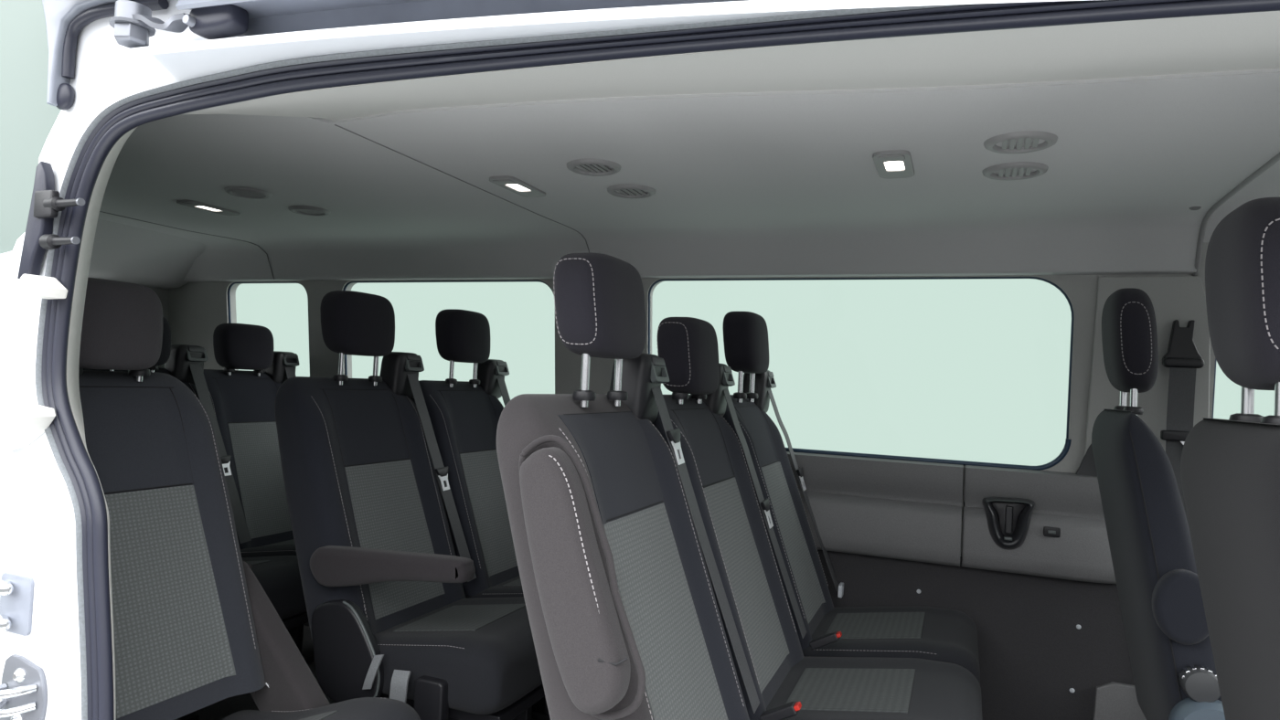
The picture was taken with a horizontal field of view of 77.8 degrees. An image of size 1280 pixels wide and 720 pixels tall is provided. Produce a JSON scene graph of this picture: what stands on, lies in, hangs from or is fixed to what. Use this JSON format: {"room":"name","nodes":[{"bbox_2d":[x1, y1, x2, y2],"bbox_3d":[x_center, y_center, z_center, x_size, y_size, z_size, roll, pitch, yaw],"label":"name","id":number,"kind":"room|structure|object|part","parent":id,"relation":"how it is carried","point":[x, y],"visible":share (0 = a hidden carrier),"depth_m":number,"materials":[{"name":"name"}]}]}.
{"room":"vehicle interior","nodes":[
{"label":"vehicle interior","id":0,"kind":"room"},
{"bbox_2d":[145,286,168,368],"bbox_3d":[-2.643,0.022,2.991,0.050,2.000,1.950,2,-2,22],"label":"wall","id":1,"kind":"structure","parent":0,"point":[162,293],"depth_m":3.80,"materials":[{"name":"grey plastic"}]},
{"bbox_2d":[87,219,206,288],"bbox_3d":[-2.388,-0.490,2.895,0.458,0.240,1.760,2,-2,22],"label":"trim","id":2,"kind":"structure","parent":1,"relation":"attached to","point":[121,252],"depth_m":3.42,"materials":[{"name":"plastic"}]},
{"bbox_2d":[191,626,544,719],"bbox_3d":[-0.216,1.136,1.949,5.300,0.060,1.960,2,-2,22],"label":"floor","id":3,"kind":"structure","parent":0,"point":[219,710],"depth_m":2.48,"materials":[{"name":"plastic"}]},
{"bbox_2d":[82,316,308,719],"bbox_3d":[-1.471,0.455,2.605,0.775,1.222,0.561,2,-2,22],"label":"seat","id":4,"kind":"object","parent":3,"relation":"on","point":[279,577],"visible":0.2,"depth_m":2.77,"materials":[{"name":"grey fabric"}]},
{"bbox_3d":[-1.664,0.362,2.667,0.365,0.672,0.516,2,-2,22],"label":"backrest","id":5,"kind":"part","parent":4,"relation":"part of","materials":[{"name":"grey fabric"}]},
{"bbox_3d":[-1.381,0.678,2.537,0.253,0.057,0.270,2,-2,22],"label":"cushion panel","id":6,"kind":"part","parent":4,"relation":"part of","materials":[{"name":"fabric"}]},
{"bbox_2d":[241,555,306,620],"bbox_3d":[-1.359,0.735,2.526,0.490,0.177,0.522,2,-2,22],"label":"cushion","id":7,"kind":"object","parent":4,"relation":"on","point":[279,576],"depth_m":2.51,"materials":[{"name":"fabric"}]},
{"bbox_3d":[-1.368,0.833,2.525,0.460,0.030,0.408,2,-2,22],"label":"seat frame","id":8,"kind":"part","parent":4,"relation":"part of","materials":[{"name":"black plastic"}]},
{"bbox_2d":[78,277,420,719],"bbox_3d":[-0.850,0.455,1.556,0.775,1.222,0.535,2,-2,22],"label":"seat","id":9,"kind":"object","parent":3,"relation":"on","point":[195,628],"visible":0.7,"depth_m":1.66,"materials":[{"name":"fabric"}]},
{"bbox_3d":[-1.087,0.020,1.723,0.015,0.054,0.015,2,-2,22],"label":"headrest post","id":10,"kind":"part","parent":9,"relation":"part of","materials":[{"name":"silver metal"}]},
{"bbox_3d":[-0.981,0.465,1.582,0.163,0.390,0.300,2,-2,22],"label":"seat panel","id":11,"kind":"part","parent":9,"relation":"part of","materials":[{"name":"grey fabric"}]},
{"bbox_3d":[-1.045,0.362,1.613,0.365,0.672,0.472,2,-2,22],"label":"backrest","id":12,"kind":"part","parent":9,"relation":"part of","materials":[{"name":"fabric"}]},
{"bbox_3d":[-0.782,0.702,1.770,0.415,0.450,0.066,2,-2,22],"label":"armrest","id":13,"kind":"part","parent":9,"relation":"part of","materials":[{"name":"grey fabric"}]},
{"bbox_3d":[-0.764,0.731,1.482,0.253,0.102,0.270,2,-2,22],"label":"cushion panel","id":14,"kind":"part","parent":9,"relation":"part of","materials":[{"name":"fabric"}]},
{"bbox_2d":[222,697,420,719],"bbox_3d":[-0.740,0.746,1.472,0.490,0.156,0.486,2,-2,22],"label":"cushion","id":15,"kind":"object","parent":9,"relation":"on","point":[271,709],"depth_m":1.60,"materials":[{"name":"fabric"}]},
{"bbox_2d":[202,323,313,664],"bbox_3d":[-1.354,0.474,3.118,0.775,1.222,0.503,2,-2,22],"label":"seat","id":16,"kind":"object","parent":3,"relation":"on","point":[242,400],"visible":0.44,"depth_m":3.14,"materials":[{"name":"grey fabric"}]},
{"bbox_3d":[-1.543,0.382,3.190,0.365,0.672,0.472,2,-2,22],"label":"backrest","id":17,"kind":"part","parent":16,"relation":"part of","materials":[{"name":"grey fabric"}]},
{"bbox_3d":[-1.484,0.467,3.162,0.176,0.426,0.300,2,-2,22],"label":"seat panel","id":18,"kind":"part","parent":16,"relation":"part of","materials":[{"name":"grey fabric"}]},
{"bbox_2d":[240,539,297,557],"bbox_3d":[-1.238,0.755,3.049,0.490,0.177,0.486,2,-2,22],"label":"cushion","id":19,"kind":"object","parent":16,"relation":"on","point":[255,548],"depth_m":2.89,"materials":[{"name":"fabric"}]},
{"bbox_3d":[-1.260,0.698,3.061,0.253,0.057,0.270,2,-2,22],"label":"cushion panel","id":20,"kind":"part","parent":16,"relation":"part of","materials":[{"name":"fabric"}]},
{"bbox_2d":[274,290,544,719],"bbox_3d":[-0.583,0.452,2.210,0.775,1.286,0.593,2,-2,22],"label":"seat","id":21,"kind":"object","parent":3,"relation":"on","point":[389,615],"visible":0.94,"depth_m":2.10,"materials":[{"name":"grey fabric"}]},
{"bbox_3d":[-0.857,0.013,2.276,0.015,0.118,0.015,2,-2,22],"label":"headrest post","id":22,"kind":"part","parent":21,"relation":"part of","materials":[{"name":"silver metal"}]},
{"bbox_3d":[-0.766,0.393,2.300,0.365,0.672,0.516,2,-2,22],"label":"backrest","id":23,"kind":"part","parent":21,"relation":"part of","materials":[{"name":"grey fabric"}]},
{"bbox_3d":[-0.802,0.019,2.409,0.015,0.118,0.015,2,-2,22],"label":"headrest post","id":24,"kind":"part","parent":21,"relation":"part of","materials":[{"name":"silver metal"}]},
{"bbox_3d":[-0.611,0.516,1.934,0.467,0.115,0.060,2,-2,22],"label":"armrest","id":25,"kind":"part","parent":21,"relation":"part of","materials":[{"name":"fabric"}]},
{"bbox_3d":[-0.704,0.496,2.270,0.157,0.390,0.300,2,-2,22],"label":"seat panel","id":26,"kind":"part","parent":21,"relation":"part of","materials":[{"name":"grey fabric"}]},
{"bbox_2d":[373,597,542,714],"bbox_3d":[-0.461,0.766,2.159,0.490,0.177,0.522,2,-2,22],"label":"cushion","id":27,"kind":"object","parent":21,"relation":"on","point":[482,651],"depth_m":1.94,"materials":[{"name":"fabric"}]},
{"bbox_3d":[-0.483,0.710,2.170,0.253,0.057,0.270,2,-2,22],"label":"cushion panel","id":28,"kind":"part","parent":21,"relation":"part of","materials":[{"name":"fabric"}]},
{"bbox_3d":[-0.470,0.865,2.158,0.460,0.030,0.408,2,-2,22],"label":"seat frame","id":29,"kind":"part","parent":21,"relation":"part of","materials":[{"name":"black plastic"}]},
{"bbox_2d":[410,309,550,719],"bbox_3d":[-0.375,0.475,2.720,0.775,1.286,0.503,2,-2,22],"label":"seat","id":30,"kind":"object","parent":3,"relation":"on","point":[464,416],"visible":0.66,"depth_m":2.73,"materials":[{"name":"grey fabric"}]},
{"bbox_3d":[-0.657,0.035,2.768,0.015,0.118,0.015,2,-2,22],"label":"headrest post","id":31,"kind":"part","parent":30,"relation":"part of","materials":[{"name":"silver metal"}]},
{"bbox_3d":[-0.566,0.415,2.791,0.365,0.672,0.472,2,-2,22],"label":"backrest","id":32,"kind":"part","parent":30,"relation":"part of","materials":[{"name":"grey fabric"}]},
{"bbox_3d":[-0.603,0.041,2.901,0.015,0.118,0.015,2,-2,22],"label":"headrest post","id":33,"kind":"part","parent":30,"relation":"part of","materials":[{"name":"silver metal"}]},
{"bbox_3d":[-0.502,0.519,2.760,0.163,0.390,0.300,2,-2,22],"label":"seat panel","id":34,"kind":"part","parent":30,"relation":"part of","materials":[{"name":"grey fabric"}]},
{"bbox_2d":[465,576,523,598],"bbox_3d":[-0.261,0.788,2.650,0.490,0.177,0.486,2,-2,22],"label":"cushion","id":35,"kind":"object","parent":30,"relation":"on","point":[482,586],"depth_m":2.52,"materials":[{"name":"fabric"}]},
{"bbox_3d":[-0.283,0.732,2.662,0.253,0.057,0.270,2,-2,22],"label":"cushion panel","id":36,"kind":"part","parent":30,"relation":"part of","materials":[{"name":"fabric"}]},
{"bbox_2d":[496,252,801,719],"bbox_3d":[0.176,0.462,1.330,0.775,1.288,0.581,2,-2,22],"label":"seat","id":37,"kind":"object","parent":3,"relation":"on","point":[625,623],"visible":1,"depth_m":1.35,"materials":[{"name":"grey fabric"}]},
{"bbox_3d":[-0.005,0.404,1.423,0.365,0.672,0.516,2,-2,22],"label":"backrest","id":38,"kind":"part","parent":37,"relation":"part of","materials":[{"name":"grey fabric"}]},
{"bbox_3d":[-0.098,0.319,1.167,0.184,0.374,0.057,2,-2,22],"label":"armrest","id":39,"kind":"part","parent":37,"relation":"part of","materials":[{"name":"grey fabric"}]},
{"bbox_3d":[-0.096,0.023,1.399,0.015,0.120,0.015,2,-2,22],"label":"headrest post","id":40,"kind":"part","parent":37,"relation":"part of","materials":[{"name":"silver metal"}]},
{"bbox_3d":[-0.042,0.029,1.533,0.015,0.120,0.015,2,-2,22],"label":"headrest post","id":41,"kind":"part","parent":37,"relation":"part of","materials":[{"name":"silver metal"}]},
{"bbox_3d":[0.052,0.489,1.380,0.184,0.426,0.330,2,-2,22],"label":"seat panel","id":42,"kind":"part","parent":37,"relation":"part of","materials":[{"name":"grey fabric"}]},
{"bbox_2d":[652,317,982,719],"bbox_3d":[0.380,0.518,1.833,0.775,1.222,0.531,2,-2,22],"label":"seat","id":43,"kind":"object","parent":3,"relation":"on","point":[826,688],"visible":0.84,"depth_m":1.85,"materials":[{"name":"grey fabric"}]},
{"bbox_3d":[0.096,0.078,1.886,0.015,0.054,0.015,2,-2,22],"label":"headrest post","id":44,"kind":"part","parent":43,"relation":"part of","materials":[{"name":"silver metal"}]},
{"bbox_3d":[0.150,0.084,2.019,0.015,0.054,0.015,2,-2,22],"label":"headrest post","id":45,"kind":"part","parent":43,"relation":"part of","materials":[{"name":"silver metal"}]},
{"bbox_3d":[0.192,0.426,1.909,0.365,0.672,0.516,2,-2,22],"label":"backrest","id":46,"kind":"part","parent":43,"relation":"part of","materials":[{"name":"grey fabric"}]},
{"bbox_3d":[0.248,0.511,1.882,0.170,0.426,0.300,2,-2,22],"label":"seat panel","id":47,"kind":"part","parent":43,"relation":"part of","materials":[{"name":"grey fabric"}]},
{"bbox_3d":[0.475,0.743,1.780,0.253,0.057,0.270,2,-2,22],"label":"cushion panel","id":48,"kind":"part","parent":43,"relation":"part of","materials":[{"name":"fabric"}]},
{"bbox_2d":[766,657,982,719],"bbox_3d":[0.497,0.799,1.768,0.490,0.177,0.522,2,-2,22],"label":"cushion","id":49,"kind":"object","parent":43,"relation":"on","point":[826,688],"depth_m":1.77,"materials":[{"name":"fabric"}]},
{"bbox_2d":[722,311,980,684],"bbox_3d":[0.587,0.508,2.340,0.775,1.288,0.526,2,-2,22],"label":"seat","id":50,"kind":"object","parent":3,"relation":"on","point":[946,635],"visible":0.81,"depth_m":2.34,"materials":[{"name":"grey fabric"}]},
{"bbox_3d":[0.301,0.067,2.377,0.015,0.120,0.015,2,-2,22],"label":"headrest post","id":51,"kind":"part","parent":50,"relation":"part of","materials":[{"name":"silver metal"}]},
{"bbox_3d":[0.355,0.073,2.510,0.015,0.120,0.015,2,-2,22],"label":"headrest post","id":52,"kind":"part","parent":50,"relation":"part of","materials":[{"name":"silver metal"}]},
{"bbox_3d":[0.392,0.449,2.400,0.365,0.672,0.472,2,-2,22],"label":"backrest","id":53,"kind":"part","parent":50,"relation":"part of","materials":[{"name":"grey fabric"}]},
{"bbox_3d":[0.451,0.534,2.373,0.176,0.426,0.300,2,-2,22],"label":"seat panel","id":54,"kind":"part","parent":50,"relation":"part of","materials":[{"name":"grey fabric"}]},
{"bbox_3d":[0.675,0.765,2.271,0.253,0.057,0.270,2,-2,22],"label":"cushion panel","id":55,"kind":"part","parent":50,"relation":"part of","materials":[{"name":"fabric"}]},
{"bbox_2d":[802,606,980,684],"bbox_3d":[0.697,0.822,2.260,0.490,0.177,0.486,2,-2,22],"label":"cushion","id":56,"kind":"object","parent":50,"relation":"on","point":[946,635],"depth_m":2.17,"materials":[{"name":"fabric"}]},
{"bbox_2d":[1091,288,1225,719],"bbox_3d":[1.447,0.507,1.763,0.744,1.338,0.577,2,-2,22],"label":"seat","id":57,"kind":"object","parent":3,"relation":"on","point":[1170,652],"visible":0.88,"depth_m":1.71,"materials":[{"name":"grey fabric"}]},
{"bbox_3d":[1.206,0.098,1.980,0.015,0.093,0.015,2,-2,22],"label":"headrest post","id":58,"kind":"part","parent":57,"relation":"part of","materials":[{"name":"silver metal"}]},
{"bbox_3d":[1.157,0.093,1.859,0.015,0.093,0.015,2,-2,22],"label":"headrest post","id":59,"kind":"part","parent":57,"relation":"part of","materials":[{"name":"silver metal"}]},
{"bbox_2d":[1180,196,1279,719],"bbox_3d":[1.107,0.469,0.926,0.744,1.338,0.522,2,-2,22],"label":"seat","id":60,"kind":"object","parent":3,"relation":"on","point":[1230,469],"visible":1,"depth_m":1.02,"materials":[{"name":"fabric"}]},
{"bbox_3d":[0.885,0.457,1.017,0.264,0.745,0.504,2,-2,22],"label":"backrest","id":61,"kind":"part","parent":60,"relation":"part of","materials":[{"name":"fabric"}]},
{"bbox_3d":[0.855,0.059,1.117,0.015,0.093,0.015,2,-2,22],"label":"headrest post","id":62,"kind":"part","parent":60,"relation":"part of","materials":[{"name":"silver metal"}]},
{"bbox_3d":[0.806,0.054,0.997,0.015,0.093,0.015,2,-2,22],"label":"headrest post","id":63,"kind":"part","parent":60,"relation":"part of","materials":[{"name":"silver metal"}]},
{"bbox_2d":[0,0,853,719],"bbox_3d":[-0.531,0.172,1.097,5.300,2.290,0.045,2,-2,22],"label":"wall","id":64,"kind":"structure","parent":0,"point":[37,526],"depth_m":1.22,"materials":[{"name":"white metal"}]},
{"bbox_2d":[0,572,33,636],"bbox_3d":[-0.981,0.381,1.230,0.075,0.090,0.030,2,-2,22],"label":"hinge","id":65,"kind":"object","parent":64,"relation":"in","point":[16,592],"depth_m":1.23,"materials":[{"name":"paint"}]},
{"bbox_2d":[0,654,47,719],"bbox_3d":[-0.959,0.530,1.204,0.103,0.143,0.049,2,-2,22],"label":"hinge","id":66,"kind":"object","parent":64,"relation":"in","point":[23,688],"depth_m":1.21,"materials":[{"name":"silver metal"}]},
{"bbox_2d":[0,400,55,451],"bbox_3d":[-0.960,0.106,1.224,0.106,0.081,0.048,2,-2,22],"label":"buffer","id":67,"kind":"object","parent":64,"relation":"attached to","point":[21,422],"visible":1,"depth_m":1.20,"materials":[{"name":"white plastic"}]},
{"bbox_2d":[0,0,61,254],"bbox_3d":[-1.481,-0.560,1.527,1.269,0.810,0.005,2,-2,22],"label":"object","id":68,"kind":"structure","parent":64,"relation":"in","point":[26,120],"depth_m":1.34,"materials":[{"name":"clear glass"}]},
{"bbox_2d":[18,274,67,299],"bbox_3d":[-0.913,-0.112,1.215,0.041,0.034,0.049,2,-2,22],"label":"buffer","id":69,"kind":"object","parent":64,"relation":"attached to","point":[33,286],"visible":1,"depth_m":1.20,"materials":[{"name":"white plastic"}]},
{"bbox_2d":[17,161,85,279],"bbox_3d":[-0.905,-0.217,1.224,0.144,0.184,0.027,2,-2,22],"label":"latch plate","id":70,"kind":"object","parent":64,"relation":"attached to","point":[46,204],"visible":0.98,"depth_m":1.23,"materials":[{"name":"grey metal"}]},
{"bbox_3d":[-0.944,-0.218,1.244,0.057,0.184,0.018,2,-2,22],"label":"plate","id":71,"kind":"part","parent":70,"relation":"part of","materials":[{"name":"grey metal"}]},
{"bbox_2d":[55,83,74,110],"bbox_3d":[-0.901,-0.412,1.242,0.038,0.041,0.020,2,-2,22],"label":"plug","id":72,"kind":"object","parent":64,"relation":"attached to","point":[66,93],"visible":1,"depth_m":1.23,"materials":[{"name":"grey rubber"}]},
{"bbox_2d":[42,0,134,106],"bbox_3d":[-0.826,-0.507,1.211,0.276,0.226,0.030,2,-2,22],"label":"trim","id":73,"kind":"structure","parent":64,"relation":"attached to","point":[58,14],"depth_m":1.23,"materials":[{"name":"paint"}]},
{"bbox_2d":[66,126,138,719],"bbox_3d":[0.216,0.349,0.810,2.573,1.529,0.048,2,-2,22],"label":"trim","id":74,"kind":"structure","parent":64,"relation":"attached to","point":[96,199],"depth_m":1.27,"materials":[{"name":"grey plastic"}]},
{"bbox_2d":[61,0,168,79],"bbox_3d":[-0.798,-0.488,1.201,0.217,0.102,0.019,2,-2,22],"label":"trim","id":75,"kind":"structure","parent":64,"relation":"attached to","point":[86,17],"depth_m":1.23,"materials":[{"name":"grey rubber"}]},
{"bbox_2d":[108,0,248,48],"bbox_3d":[-0.633,-0.464,1.084,0.216,0.053,0.056,2,-2,18],"label":"bracket","id":76,"kind":"object","parent":64,"relation":"attached to","point":[133,23],"visible":0.94,"depth_m":1.08,"materials":[{"name":"silver metal"}]},
{"bbox_2d":[108,16,156,36],"bbox_3d":[-0.709,-0.465,1.109,0.056,0.004,0.056,2,-2,22],"label":"washer","id":77,"kind":"object","parent":76,"relation":"in","point":[134,25],"depth_m":1.09,"materials":[{"name":"silver metal"}]},
{"bbox_3d":[-0.659,-0.464,1.092,0.108,0.032,0.030,2,-2,17],"label":"arm","id":78,"kind":"part","parent":76,"relation":"part of","materials":[{"name":"silver metal"}]},
{"bbox_2d":[175,0,750,38],"bbox_3d":[0.587,-0.302,0.598,2.585,0.409,0.075,2,-2,22],"label":"trim","id":79,"kind":"structure","parent":64,"relation":"attached to","point":[265,16],"depth_m":1.01,"materials":[{"name":"paint"}]},
{"bbox_2d":[35,3,979,719],"bbox_3d":[0.192,0.363,0.773,2.496,1.498,0.018,2,-2,22],"label":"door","id":80,"kind":"structure","parent":64,"relation":"in","point":[856,11],"depth_m":1.12,"materials":[{"name":"rubber"}]},
{"bbox_2d":[94,0,1083,60],"bbox_3d":[0.514,-0.240,0.624,2.735,0.363,0.083,2,-2,22],"label":"trim","id":81,"kind":"structure","parent":64,"relation":"attached to","point":[752,5],"depth_m":0.83,"materials":[{"name":"white paint"}]},
{"bbox_2d":[41,0,1279,719],"bbox_3d":[0.196,0.367,0.780,2.485,1.490,0.024,2,-2,22],"label":"seal","id":82,"kind":"object","parent":64,"relation":"in","point":[82,474],"depth_m":1.03,"materials":[{"name":"grey rubber"}]},
{"bbox_2d":[182,10,1279,120],"bbox_3d":[0.562,-0.395,1.065,2.790,0.260,0.714,2,-2,22],"label":"trim","id":83,"kind":"structure","parent":64,"relation":"attached to","point":[1242,41],"depth_m":1.16,"materials":[{"name":"grey plastic"}]},
{"bbox_2d":[97,68,1279,282],"bbox_3d":[-0.140,-0.467,2.001,5.300,0.289,1.840,2,-2,22],"label":"ceiling","id":84,"kind":"structure","parent":0,"point":[778,184],"depth_m":2.09,"materials":[{"name":"fabric"}]},
{"bbox_2d":[176,199,240,215],"bbox_3d":[-1.472,-0.521,2.710,0.080,0.016,0.210,2,-2,22],"label":"recessed light","id":85,"kind":"object","parent":84,"relation":"in","point":[194,204],"visible":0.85,"depth_m":2.70,"materials":[{"name":"grey plastic"}]},
{"bbox_2d":[179,202,199,206],"bbox_3d":[-1.500,-0.521,2.641,0.056,0.010,0.040,2,-2,22],"label":"switch plate","id":86,"kind":"object","parent":85,"relation":"attached to","point":[184,204],"depth_m":2.63,"materials":[{"name":"grey plastic"}]},
{"bbox_2d":[224,186,272,199],"bbox_3d":[-1.207,-0.516,2.446,0.140,0.014,0.129,2,-2,22],"label":"ceiling vent","id":87,"kind":"object","parent":84,"relation":"in","point":[250,193],"visible":1,"depth_m":2.43,"materials":[{"name":"grey plastic"}]},
{"bbox_2d":[288,205,330,216],"bbox_3d":[-1.114,-0.504,2.674,0.140,0.014,0.129,2,-2,22],"label":"ceiling vent","id":88,"kind":"object","parent":84,"relation":"in","point":[306,210],"visible":1,"depth_m":2.66,"materials":[{"name":"grey plastic"}]},
{"bbox_2d":[489,175,545,197],"bbox_3d":[-0.338,-0.483,2.208,0.080,0.016,0.210,2,-2,22],"label":"recessed light","id":89,"kind":"object","parent":84,"relation":"in","point":[512,184],"visible":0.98,"depth_m":2.19,"materials":[{"name":"grey plastic"}]},
{"bbox_2d":[492,179,515,184],"bbox_3d":[-0.366,-0.483,2.138,0.056,0.010,0.040,2,-2,22],"label":"switch plate","id":90,"kind":"object","parent":89,"relation":"attached to","point":[496,181],"depth_m":2.13,"materials":[{"name":"grey plastic"}]},
{"bbox_2d":[566,159,621,176],"bbox_3d":[-0.115,-0.479,1.972,0.140,0.014,0.129,2,-2,22],"label":"ceiling vent","id":91,"kind":"object","parent":84,"relation":"in","point":[587,166],"visible":1,"depth_m":1.96,"materials":[{"name":"grey plastic"}]},
{"bbox_2d":[607,184,656,198],"bbox_3d":[-0.024,-0.467,2.195,0.140,0.014,0.129,2,-2,22],"label":"ceiling vent","id":92,"kind":"object","parent":84,"relation":"in","point":[613,189],"visible":1,"depth_m":2.18,"materials":[{"name":"grey plastic"}]},
{"bbox_2d":[872,149,914,179],"bbox_3d":[0.587,-0.451,1.831,0.080,0.016,0.210,2,-2,22],"label":"recessed light","id":93,"kind":"object","parent":84,"relation":"in","point":[894,164],"visible":1,"depth_m":1.81,"materials":[{"name":"grey plastic"}]},
{"bbox_2d":[877,154,905,161],"bbox_3d":[0.558,-0.451,1.761,0.056,0.010,0.040,2,-2,22],"label":"ceiling light","id":94,"kind":"object","parent":93,"relation":"attached to","point":[880,157],"depth_m":1.75,"materials":[{"name":"grey plastic"}]},
{"bbox_2d":[981,161,1048,180],"bbox_3d":[0.866,-0.436,1.833,0.140,0.014,0.129,2,-2,22],"label":"ceiling vent","id":95,"kind":"object","parent":84,"relation":"in","point":[1040,168],"visible":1,"depth_m":1.82,"materials":[{"name":"grey plastic"}]},
{"bbox_2d":[983,131,1057,153],"bbox_3d":[0.782,-0.447,1.632,0.140,0.014,0.129,2,-2,22],"label":"ceiling vent","id":96,"kind":"object","parent":84,"relation":"in","point":[1050,139],"visible":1,"depth_m":1.62,"materials":[{"name":"grey plastic"}]},
{"bbox_2d":[1189,206,1201,210],"bbox_3d":[1.454,-0.399,2.079,0.028,0.010,0.028,2,-2,22],"label":"button","id":97,"kind":"object","parent":84,"relation":"attached to","point":[1191,208],"visible":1,"depth_m":2.07,"materials":[{"name":"grey plastic"}]},
{"bbox_2d":[168,242,1215,556],"bbox_3d":[0.188,-0.134,2.833,5.300,1.440,0.123,2,-2,22],"label":"wall","id":98,"kind":"structure","parent":0,"point":[195,309],"depth_m":2.99,"materials":[{"name":"grey plastic"}]},
{"bbox_2d":[99,211,274,279],"bbox_3d":[-2.007,-0.472,2.742,0.081,0.160,1.705,2,-2,26],"label":"trim","id":99,"kind":"structure","parent":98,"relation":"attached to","point":[100,211],"depth_m":3.25,"materials":[{"name":"grey plastic"}]},
{"bbox_2d":[227,281,301,323],"bbox_3d":[-1.665,-0.059,3.582,0.496,0.591,0.094,2,-2,22],"label":"window frame","id":100,"kind":"structure","parent":98,"relation":"in","point":[233,283],"depth_m":3.63,"materials":[{"name":"grey plastic"}]},
{"bbox_2d":[342,279,554,375],"bbox_3d":[-0.789,-0.028,3.225,1.037,0.591,0.094,2,-2,22],"label":"window frame","id":101,"kind":"structure","parent":98,"relation":"in","point":[349,282],"depth_m":3.21,"materials":[{"name":"grey plastic"}]},
{"bbox_2d":[334,124,589,252],"bbox_3d":[-0.428,-0.411,2.325,0.018,0.159,1.278,2,-2,23],"label":"trim","id":102,"kind":"structure","parent":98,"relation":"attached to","point":[335,124],"depth_m":2.13,"materials":[{"name":"grey"}]},
{"bbox_2d":[648,277,1074,470],"bbox_3d":[0.663,0.023,2.632,1.372,0.593,0.094,2,-2,22],"label":"window","id":103,"kind":"structure","parent":98,"relation":"in","point":[1068,442],"depth_m":2.50,"materials":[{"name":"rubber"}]},
{"bbox_2d":[786,451,963,566],"bbox_3d":[-0.607,0.428,3.105,3.460,0.314,0.059,2,-2,22],"label":"trim","id":104,"kind":"structure","parent":98,"relation":"attached to","point":[897,509],"depth_m":2.52,"materials":[{"name":"grey plastic"}]},
{"bbox_2d":[816,549,1134,719],"bbox_3d":[0.156,0.876,2.840,5.300,0.600,0.050,2,-2,22],"label":"lining","id":105,"kind":"object","parent":98,"relation":"attached to","point":[1032,652],"depth_m":2.41,"materials":[{"name":"black plastic"}]},
{"bbox_2d":[1092,682,1146,719],"bbox_3d":[1.434,1.091,2.261,0.274,0.312,0.020,2,-2,22],"label":"trim","id":106,"kind":"structure","parent":105,"relation":"attached to","point":[1113,701],"depth_m":2.28,"materials":[{"name":"grey plastic"}]},
{"bbox_2d":[982,497,1034,550],"bbox_3d":[1.096,0.490,2.361,0.143,0.157,0.048,2,-2,22],"label":"cup holder","id":107,"kind":"object","parent":98,"relation":"attached to","point":[1006,511],"visible":1,"depth_m":2.36,"materials":[{"name":"grey plastic"}]},
{"bbox_2d":[961,465,1116,585],"bbox_3d":[1.203,0.491,2.372,0.442,0.314,0.084,2,-2,18],"label":"trim","id":108,"kind":"structure","parent":98,"relation":"attached to","point":[1071,503],"depth_m":2.35,"materials":[{"name":"grey plastic"}]},
{"bbox_2d":[1043,526,1060,537],"bbox_3d":[1.208,0.505,2.327,0.044,0.028,0.012,2,-2,22],"label":"socket","id":109,"kind":"object","parent":98,"relation":"attached to","point":[1053,532],"visible":1,"depth_m":2.32,"materials":[{"name":"black plastic"}]},
{"bbox_2d":[1075,444,1097,477],"bbox_3d":[1.340,0.328,2.339,0.168,0.177,0.025,2,-2,22],"label":"trim","id":110,"kind":"structure","parent":98,"relation":"attached to","point":[1087,467],"depth_m":2.34,"materials":[{"name":"grey plastic"}]},
{"bbox_2d":[1083,276,1210,457],"bbox_3d":[1.459,0.033,2.276,0.306,0.538,0.072,2,-2,22],"label":"trim","id":111,"kind":"structure","parent":98,"relation":"attached to","point":[1182,299],"depth_m":2.25,"materials":[{"name":"grey plastic"}]},
{"bbox_2d":[1160,320,1204,527],"bbox_3d":[1.490,0.266,2.189,0.096,0.755,0.040,2,-2,22],"label":"belt","id":112,"kind":"object","parent":98,"relation":"attached to","point":[1182,357],"visible":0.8,"depth_m":2.19,"materials":[{"name":"black fabric"}]},
{"bbox_2d":[1211,358,1216,418],"bbox_3d":[2.066,-0.013,2.054,0.981,0.501,0.084,2,-2,22],"label":"window","id":113,"kind":"structure","parent":98,"relation":"in","point":[1215,358],"depth_m":2.23,"materials":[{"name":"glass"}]},
{"bbox_2d":[1191,152,1279,276],"bbox_3d":[1.355,-0.342,1.727,0.014,0.175,1.109,2,-2,22],"label":"trim","id":114,"kind":"structure","parent":98,"relation":"attached to","point":[1276,158],"depth_m":2.02,"materials":[{"name":"grey plastic"}]}
]}

